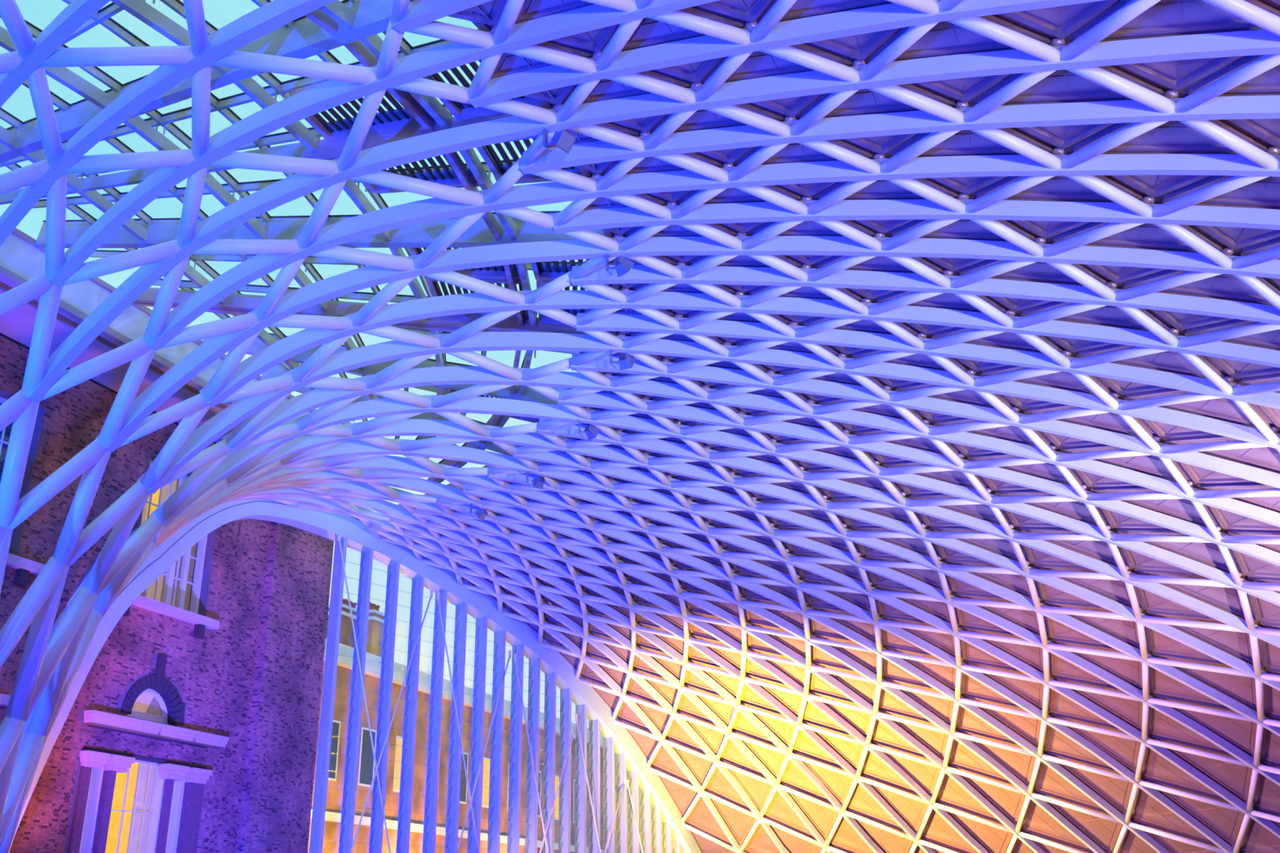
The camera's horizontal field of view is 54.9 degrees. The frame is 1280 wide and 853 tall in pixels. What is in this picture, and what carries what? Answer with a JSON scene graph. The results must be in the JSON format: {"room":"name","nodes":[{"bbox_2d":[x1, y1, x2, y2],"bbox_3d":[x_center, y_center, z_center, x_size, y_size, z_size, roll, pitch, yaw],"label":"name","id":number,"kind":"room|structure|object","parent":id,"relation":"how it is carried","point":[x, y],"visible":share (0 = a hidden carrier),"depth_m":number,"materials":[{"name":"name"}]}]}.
{"room":"railway station","nodes":[
{"label":"railway station","id":0,"kind":"room"},
{"bbox_2d":[0,335,333,852],"bbox_3d":[-31.054,-3.571,11.909,1.312,19.850,92.001,-9,-24,20],"label":"wall","id":1,"kind":"structure","parent":0,"point":[238,679],"depth_m":44.90,"materials":[{"name":"brick"}]},
{"bbox_2d":[0,396,13,552],"bbox_3d":[-21.015,1.169,38.262,0.520,5.150,4.100,-9,-24,20],"label":"window","id":2,"kind":"structure","parent":1,"relation":"in","point":[5,434],"depth_m":40.01,"materials":[{"name":"glass"}]},
{"bbox_2d":[79,765,104,852],"bbox_3d":[-18.126,14.257,39.595,0.520,6.800,1.100,-9,-24,20],"label":"pilaster","id":3,"kind":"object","parent":1,"relation":"in","point":[94,793],"depth_m":40.41,"materials":[{"name":"white paint"}]},
{"bbox_2d":[105,760,165,852],"bbox_3d":[-17.358,14.825,41.415,0.580,7.120,3.200,-9,-24,20],"label":"window","id":4,"kind":"structure","parent":1,"relation":"in","point":[135,810],"depth_m":42.57,"materials":[{"name":"white paint"}]},
{"bbox_2d":[125,688,169,724],"bbox_3d":[-17.433,9.819,43.660,0.300,1.190,2.180,-9,-24,20],"label":"window","id":5,"kind":"structure","parent":1,"relation":"in","point":[146,707],"depth_m":43.82,"materials":[{"name":"white paint"}]},
{"bbox_2d":[0,227,340,444],"bbox_3d":[-22.539,-7.101,31.646,3.350,1.720,52.201,-9,-24,20],"label":"trim","id":6,"kind":"structure","parent":1,"relation":"attached to","point":[22,260],"depth_m":39.94,"materials":[{"name":"paint"}]},
{"bbox_2d":[140,459,207,613],"bbox_3d":[-17.711,4.192,45.954,0.520,5.350,3.900,-9,-24,20],"label":"window","id":7,"kind":"structure","parent":1,"relation":"in","point":[173,587],"depth_m":46.45,"materials":[{"name":"white paint"}]},
{"bbox_2d":[164,777,185,852],"bbox_3d":[-16.697,15.605,42.906,0.520,6.800,1.000,-9,-24,20],"label":"pilaster","id":8,"kind":"object","parent":1,"relation":"in","point":[179,786],"depth_m":43.77,"materials":[{"name":"white paint"}]},
{"bbox_2d":[0,0,613,483],"bbox_3d":[-17.354,-8.224,25.075,27.008,6.187,49.283,-19,-28,37],"label":"glass roof","id":9,"kind":"structure","parent":0,"point":[346,23],"depth_m":29.20,"materials":[{"name":"glass"}]},
{"bbox_2d":[308,535,681,852],"bbox_3d":[-4.798,15.672,55.737,0.695,17.082,24.145,-18,-28,35],"label":"vertical slats","id":10,"kind":"structure","parent":0,"point":[655,836],"depth_m":53.28,"materials":[{"name":"white metal"}]},
{"bbox_2d":[0,0,1279,852],"bbox_3d":[-4.090,-3.100,11.208,63.269,18.988,114.992,-18,-28,35],"label":"roof","id":11,"kind":"structure","parent":0,"point":[927,499],"depth_m":30.60,"materials":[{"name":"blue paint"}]},
{"bbox_2d":[470,503,488,520],"bbox_3d":[-5.755,3.007,44.132,0.462,0.647,0.556,-17,-27,33],"label":"floodlight","id":12,"kind":"object","parent":11,"relation":"attached to","point":[481,514],"visible":1,"depth_m":44.07,"materials":[{"name":"blue"}]},
{"bbox_2d":[526,471,545,488],"bbox_3d":[-3.371,1.683,40.150,0.572,0.647,0.447,18,-29,-38],"label":"floodlight","id":13,"kind":"object","parent":11,"relation":"attached to","point":[538,482],"visible":1,"depth_m":40.08,"materials":[{"name":"blue"}]},
{"bbox_2d":[542,128,576,153],"bbox_3d":[-1.508,-5.386,22.903,0.585,0.645,0.359,-19,-29,37],"label":"floodlight","id":14,"kind":"object","parent":11,"relation":"attached to","point":[563,140],"visible":1,"depth_m":22.75,"materials":[{"name":"blue"}]},
{"bbox_2d":[578,420,600,440],"bbox_3d":[-1.483,0.055,35.797,0.536,0.647,0.438,18,-29,-38],"label":"floodlight","id":15,"kind":"object","parent":11,"relation":"attached to","point":[591,432],"visible":1,"depth_m":35.69,"materials":[{"name":"blue"}]},
{"bbox_2d":[604,253,634,277],"bbox_3d":[-0.458,-3.587,26.994,0.451,0.647,0.530,18,-29,-38],"label":"floodlight","id":16,"kind":"object","parent":11,"relation":"attached to","point":[622,265],"visible":1,"depth_m":26.84,"materials":[{"name":"blue"}]},
{"bbox_2d":[609,349,635,370],"bbox_3d":[-0.472,-1.741,31.349,0.564,0.647,0.414,-11,-25,23],"label":"floodlight","id":17,"kind":"object","parent":11,"relation":"attached to","point":[625,361],"visible":1,"depth_m":31.20,"materials":[{"name":"blue"}]},
{"label":"floor","id":18,"kind":"structure","parent":0,"visible":0},
{"bbox_2d":[307,638,639,852],"bbox_3d":[-12.633,26.385,81.299,5.450,17.000,58.000,-9,-24,20],"label":"brick building","id":19,"kind":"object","parent":18,"relation":"on","point":[366,766],"visible":0.27,"depth_m":74.53,"materials":[{"name":"brick"}]},
{"bbox_2d":[325,599,356,648],"bbox_3d":[-17.475,11.772,72.360,1.440,3.290,2.640,-9,-24,20],"label":"chimney stack","id":20,"kind":"object","parent":19,"relation":"on","point":[346,633],"visible":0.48,"depth_m":71.83,"materials":[{"name":"yellow brick"}]},
{"bbox_2d":[342,599,347,604],"bbox_3d":[-17.490,10.532,72.883,0.380,0.600,0.361,18,-29,-38],"label":"chimney pot","id":21,"kind":"object","parent":20,"relation":"on","point":[344,602],"depth_m":72.82,"materials":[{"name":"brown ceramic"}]},
{"bbox_2d":[351,602,356,608],"bbox_3d":[-17.133,10.868,73.708,0.380,0.600,0.361,18,-29,-38],"label":"chimney pot","id":22,"kind":"object","parent":20,"relation":"on","point":[353,604],"depth_m":73.65,"materials":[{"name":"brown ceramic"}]},
{"bbox_2d":[366,601,384,657],"bbox_3d":[-16.364,12.637,75.017,1.440,3.690,1.840,-9,-24,20],"label":"chimney stack","id":23,"kind":"object","parent":19,"relation":"on","point":[376,618],"visible":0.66,"depth_m":74.52,"materials":[{"name":"yellow brick"}]},
{"bbox_2d":[370,603,375,609],"bbox_3d":[-16.411,11.185,75.547,0.380,0.600,0.361,18,-29,-38],"label":"chimney pot","id":24,"kind":"object","parent":23,"relation":"on","point":[372,606],"depth_m":75.49,"materials":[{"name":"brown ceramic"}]},
{"bbox_2d":[374,604,380,610],"bbox_3d":[-16.233,11.353,75.960,0.380,0.600,0.361,18,-29,-38],"label":"chimney pot","id":25,"kind":"object","parent":23,"relation":"on","point":[376,607],"depth_m":75.89,"materials":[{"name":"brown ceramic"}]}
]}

